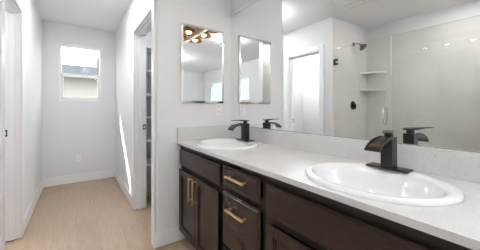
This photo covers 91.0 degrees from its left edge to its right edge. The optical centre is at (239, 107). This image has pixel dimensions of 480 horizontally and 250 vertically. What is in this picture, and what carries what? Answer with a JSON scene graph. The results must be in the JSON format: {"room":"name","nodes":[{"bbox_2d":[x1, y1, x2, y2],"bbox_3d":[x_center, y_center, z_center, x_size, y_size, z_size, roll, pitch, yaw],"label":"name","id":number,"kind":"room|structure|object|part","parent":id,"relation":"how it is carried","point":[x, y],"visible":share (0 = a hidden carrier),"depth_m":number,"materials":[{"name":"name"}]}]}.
{"room":"bathroom","nodes":[
{"label":"bathroom","id":0,"kind":"room"},
{"bbox_2d":[16,0,41,238],"bbox_3d":[-2.225,-0.060,2.390,0.116,2.439,2.482,0,0,-35],"label":"wall","id":1,"kind":"structure","parent":0,"point":[32,17],"depth_m":2.67,"materials":[{"name":"white paint"}]},
{"bbox_2d":[0,0,23,249],"bbox_3d":[-1.815,0.118,1.808,0.137,2.084,0.788,0,0,-35],"label":"door frame","id":2,"kind":"structure","parent":1,"relation":"in","point":[11,11],"depth_m":2.04,"materials":[{"name":"white wood"}]},
{"bbox_2d":[24,179,42,232],"bbox_3d":[-2.435,1.095,2.807,0.014,0.130,1.530,0,0,-35],"label":"baseboard","id":3,"kind":"structure","parent":1,"relation":"attached to","point":[28,214],"depth_m":2.58,"materials":[{"name":"white"}]},
{"bbox_2d":[42,20,115,177],"bbox_3d":[-2.354,-0.060,3.881,3.443,2.439,0.116,0,0,-35],"label":"wall","id":4,"kind":"structure","parent":0,"point":[70,129],"depth_m":3.68,"materials":[{"name":"white paint"}]},
{"bbox_2d":[42,169,114,186],"bbox_3d":[-2.489,1.095,3.709,0.952,0.130,0.014,0,0,-35],"label":"baseboard","id":5,"kind":"structure","parent":4,"relation":"attached to","point":[66,179],"depth_m":3.67,"materials":[{"name":"white wood"}]},
{"bbox_2d":[76,154,80,161],"bbox_3d":[-2.524,0.786,3.688,0.070,0.114,0.007,0,0,-35],"label":"wall outlet","id":6,"kind":"object","parent":4,"relation":"attached to","point":[78,157],"visible":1,"depth_m":3.69,"materials":[{"name":"white plastic"}]},
{"bbox_2d":[58,43,101,101],"bbox_3d":[-2.523,-0.539,3.748,0.576,0.875,0.085,0,0,-35],"label":"window","id":7,"kind":"structure","parent":4,"relation":"in","point":[61,76],"depth_m":3.68,"materials":[{"name":"white plastic"}]},
{"bbox_3d":[-2.517,-0.331,3.739,0.498,0.378,0.035,0,0,-35],"label":"sash","id":8,"kind":"part","parent":7,"relation":"part of","materials":[{"name":"white plastic"}]},
{"bbox_2d":[35,0,131,31],"bbox_3d":[0.074,-1.337,0.373,3.443,0.116,8.649,0,0,-35],"label":"ceiling","id":9,"kind":"structure","parent":0,"point":[107,15],"depth_m":3.17,"materials":[{"name":"white paint"}]},
{"bbox_2d":[5,177,195,249],"bbox_3d":[0.074,1.218,0.373,3.443,0.116,8.649,0,0,-35],"label":"floor","id":10,"kind":"structure","parent":0,"point":[96,214],"depth_m":2.37,"materials":[{"name":"brown wood"}]},
{"bbox_2d":[179,145,223,249],"bbox_3d":[-0.121,0.736,1.908,0.587,0.846,0.733,0,0,-35],"label":"base cabinet","id":11,"kind":"object","parent":10,"relation":"on","point":[201,187],"visible":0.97,"depth_m":1.70,"materials":[{"name":"black wood"}]},
{"bbox_3d":[-0.425,0.791,1.918,0.027,0.534,0.327,0,0,-35],"label":"door","id":12,"kind":"part","parent":11,"relation":"part of","materials":[{"name":"brown wood"}]},
{"bbox_3d":[-0.381,0.624,1.799,0.036,0.180,0.010,0,0,-35],"label":"handle","id":13,"kind":"part","parent":11,"relation":"part of","materials":[{"name":"gold metal"}]},
{"bbox_3d":[-0.337,0.624,1.735,0.036,0.180,0.010,0,0,-35],"label":"handle","id":14,"kind":"part","parent":11,"relation":"part of","materials":[{"name":"gold metal"}]},
{"bbox_3d":[-0.227,0.791,1.632,0.027,0.534,0.350,0,0,-35],"label":"door","id":15,"kind":"part","parent":11,"relation":"part of","materials":[{"name":"brown wood"}]},
{"bbox_2d":[223,161,266,249],"bbox_3d":[0.202,0.736,1.440,0.588,0.846,0.400,0,0,-35],"label":"base cabinet","id":16,"kind":"object","parent":10,"relation":"on","point":[244,192],"visible":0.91,"depth_m":1.26,"materials":[{"name":"black wood"}]},
{"bbox_3d":[-0.026,0.584,1.287,0.037,0.012,0.176,0,0,-35],"label":"handle","id":17,"kind":"part","parent":16,"relation":"part of","materials":[{"name":"gold metal"}]},
{"bbox_3d":[-0.026,0.394,1.287,0.037,0.012,0.176,0,0,-35],"label":"handle","id":18,"kind":"part","parent":16,"relation":"part of","materials":[{"name":"gold metal"}]},
{"bbox_3d":[0.001,0.662,1.302,0.027,0.318,0.358,0,0,-35],"label":"drawer","id":19,"kind":"part","parent":16,"relation":"part of","materials":[{"name":"brown wood"}]},
{"bbox_3d":[0.001,0.409,1.302,0.027,0.128,0.358,0,0,-35],"label":"drawer","id":20,"kind":"part","parent":16,"relation":"part of","materials":[{"name":"brown wood"}]},
{"bbox_2d":[266,176,472,249],"bbox_3d":[0.536,0.736,0.958,0.587,0.846,0.768,0,0,-35],"label":"base cabinet","id":21,"kind":"object","parent":10,"relation":"on","point":[298,218],"visible":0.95,"depth_m":0.84,"materials":[{"name":"black wood"}]},
{"bbox_3d":[0.232,0.799,0.968,0.027,0.518,0.353,0,0,-35],"label":"door","id":22,"kind":"part","parent":21,"relation":"part of","materials":[{"name":"brown wood"}]},
{"bbox_2d":[176,125,479,249],"bbox_3d":[0.229,0.243,1.423,0.566,0.137,1.934,0,0,-35],"label":"countertop","id":23,"kind":"structure","parent":21,"relation":"on","point":[284,156],"depth_m":1.04,"materials":[{"name":"white stone"}]},
{"bbox_2d":[195,138,257,149],"bbox_3d":[-0.107,0.355,1.866,0.472,0.167,0.545,0,0,-35],"label":"sink","id":24,"kind":"object","parent":23,"relation":"in","point":[215,143],"visible":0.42,"depth_m":1.98,"materials":[{"name":"white ceramic"}]},
{"bbox_2d":[228,120,253,141],"bbox_3d":[-0.006,0.186,1.935,0.185,0.172,0.172,0,0,-35],"label":"faucet","id":25,"kind":"object","parent":23,"relation":"on","point":[244,126],"visible":1,"depth_m":1.95,"materials":[{"name":"black metal"}]},
{"bbox_3d":[-0.026,0.155,1.922,0.136,0.055,0.064,0,0,-35],"label":"spout","id":26,"kind":"part","parent":25,"relation":"part of","materials":[{"name":"black metal"}]},
{"bbox_2d":[305,161,464,206],"bbox_3d":[0.529,0.355,0.948,0.472,0.167,0.545,0,0,-35],"label":"sink","id":27,"kind":"object","parent":23,"relation":"in","point":[357,179],"visible":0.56,"depth_m":0.97,"materials":[{"name":"white ceramic"}]},
{"bbox_2d":[364,130,413,172],"bbox_3d":[0.621,0.186,1.030,0.186,0.172,0.172,0,0,-35],"label":"faucet","id":28,"kind":"object","parent":23,"relation":"on","point":[386,145],"visible":1,"depth_m":1.04,"materials":[{"name":"black metal"}]},
{"bbox_3d":[0.601,0.155,1.016,0.136,0.055,0.064,0,0,-35],"label":"spout","id":29,"kind":"part","parent":28,"relation":"part of","materials":[{"name":"black metal"}]},
{"bbox_3d":[0.641,0.106,1.020,0.039,0.013,0.160,0,0,35],"label":"lever","id":30,"kind":"part","parent":28,"relation":"part of","materials":[{"name":"black metal"}]},
{"bbox_3d":[0.669,0.268,1.063,0.067,0.008,0.172,0,0,-35],"label":"plate","id":31,"kind":"part","parent":28,"relation":"part of","materials":[{"name":"black metal"}]},
{"bbox_2d":[116,0,150,209],"bbox_3d":[-1.385,-0.060,3.053,0.116,2.439,2.350,0,0,-35],"label":"wall","id":32,"kind":"structure","parent":0,"point":[136,8],"depth_m":3.17,"materials":[{"name":"white paint"}]},
{"bbox_2d":[115,169,131,206],"bbox_3d":[-1.672,1.095,3.353,0.014,0.130,1.501,0,0,-35],"label":"baseboard","id":33,"kind":"structure","parent":32,"relation":"attached to","point":[120,181],"depth_m":3.16,"materials":[{"name":"white wood"}]},
{"bbox_2d":[132,0,155,246],"bbox_3d":[-0.923,0.118,2.375,0.137,2.084,0.930,0,0,-35],"label":"door frame","id":34,"kind":"structure","parent":32,"relation":"in","point":[146,23],"depth_m":2.66,"materials":[{"name":"white wood"}]},
{"bbox_2d":[146,31,150,196],"bbox_3d":[-0.826,-0.060,3.421,1.222,2.439,0.116,0,0,-35],"label":"wall","id":35,"kind":"structure","parent":0,"point":[148,36],"depth_m":3.09,"materials":[{"name":"grey paint"}]},
{"bbox_2d":[146,46,150,53],"bbox_3d":[-0.701,-0.716,3.239,1.219,0.021,0.324,0,0,-35],"label":"closet shelf","id":36,"kind":"object","parent":35,"relation":"attached to","point":[148,48],"visible":0.02,"depth_m":2.88,"materials":[{"name":"white wood"}]},
{"bbox_2d":[146,158,150,165],"bbox_3d":[-0.701,0.676,3.239,1.219,0.021,0.324,0,0,-35],"label":"closet shelf","id":37,"kind":"object","parent":35,"relation":"attached to","point":[148,161],"visible":0.02,"depth_m":2.87,"materials":[{"name":"white wood"}]},
{"bbox_2d":[156,0,230,237],"bbox_3d":[-0.426,-0.060,2.217,0.742,2.439,0.116,0,0,-35],"label":"wall","id":38,"kind":"structure","parent":0,"point":[171,114],"depth_m":2.05,"materials":[{"name":"white paint"}]},
{"bbox_2d":[154,225,183,247],"bbox_3d":[-0.604,1.095,2.019,0.252,0.130,0.021,0,0,-35],"label":"baseboard","id":39,"kind":"structure","parent":38,"relation":"attached to","point":[170,235],"depth_m":2.00,"materials":[{"name":"white"}]},
{"bbox_2d":[181,23,223,102],"bbox_3d":[-0.341,-0.393,2.192,0.431,0.699,0.020,0,0,-35],"label":"medicine cabinet","id":40,"kind":"object","parent":38,"relation":"attached to","point":[202,49],"visible":1,"depth_m":2.17,"materials":[{"name":"silver mirror"}]},
{"bbox_2d":[215,104,221,114],"bbox_3d":[-0.207,0.017,2.292,0.070,0.114,0.007,0,0,-35],"label":"wall outlet","id":41,"kind":"object","parent":38,"relation":"attached to","point":[218,107],"visible":1,"depth_m":2.29,"materials":[{"name":"white plastic"}]},
{"bbox_2d":[231,0,475,152],"bbox_3d":[1.620,-0.060,0.015,0.116,2.439,6.067,0,0,-35],"label":"wall","id":42,"kind":"structure","parent":0,"point":[235,4],"depth_m":2.27,"materials":[{"name":"white paint"}]},
{"bbox_2d":[230,0,479,152],"bbox_3d":[0.458,-0.383,1.579,0.011,1.112,1.932,0,0,-35],"label":"wall mirror","id":43,"kind":"object","parent":42,"relation":"attached to","point":[353,69],"visible":1,"depth_m":1.28,"materials":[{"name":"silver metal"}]},
{"bbox_2d":[231,125,479,182],"bbox_3d":[0.454,0.232,1.578,0.020,0.114,1.934,0,0,-35],"label":"backsplash","id":44,"kind":"structure","parent":42,"relation":"attached to","point":[461,165],"depth_m":1.20,"materials":[{"name":"white stone"}]},
{"label":"outside","id":45,"kind":"structure","parent":0,"visible":0},
{"bbox_3d":[-9.362,1.694,13.522,37.120,0.093,22.787,0,0,-35],"label":"ground","id":46,"kind":"structure","parent":45,"visible":0},
{"bbox_2d":[62,58,98,97],"bbox_3d":[-8.109,-0.325,11.711,17.168,3.944,5.382,0,0,-35],"label":"house","id":47,"kind":"structure","parent":46,"relation":"on","point":[73,86],"depth_m":10.25,"materials":[{"name":"grey paint"}]}
]}

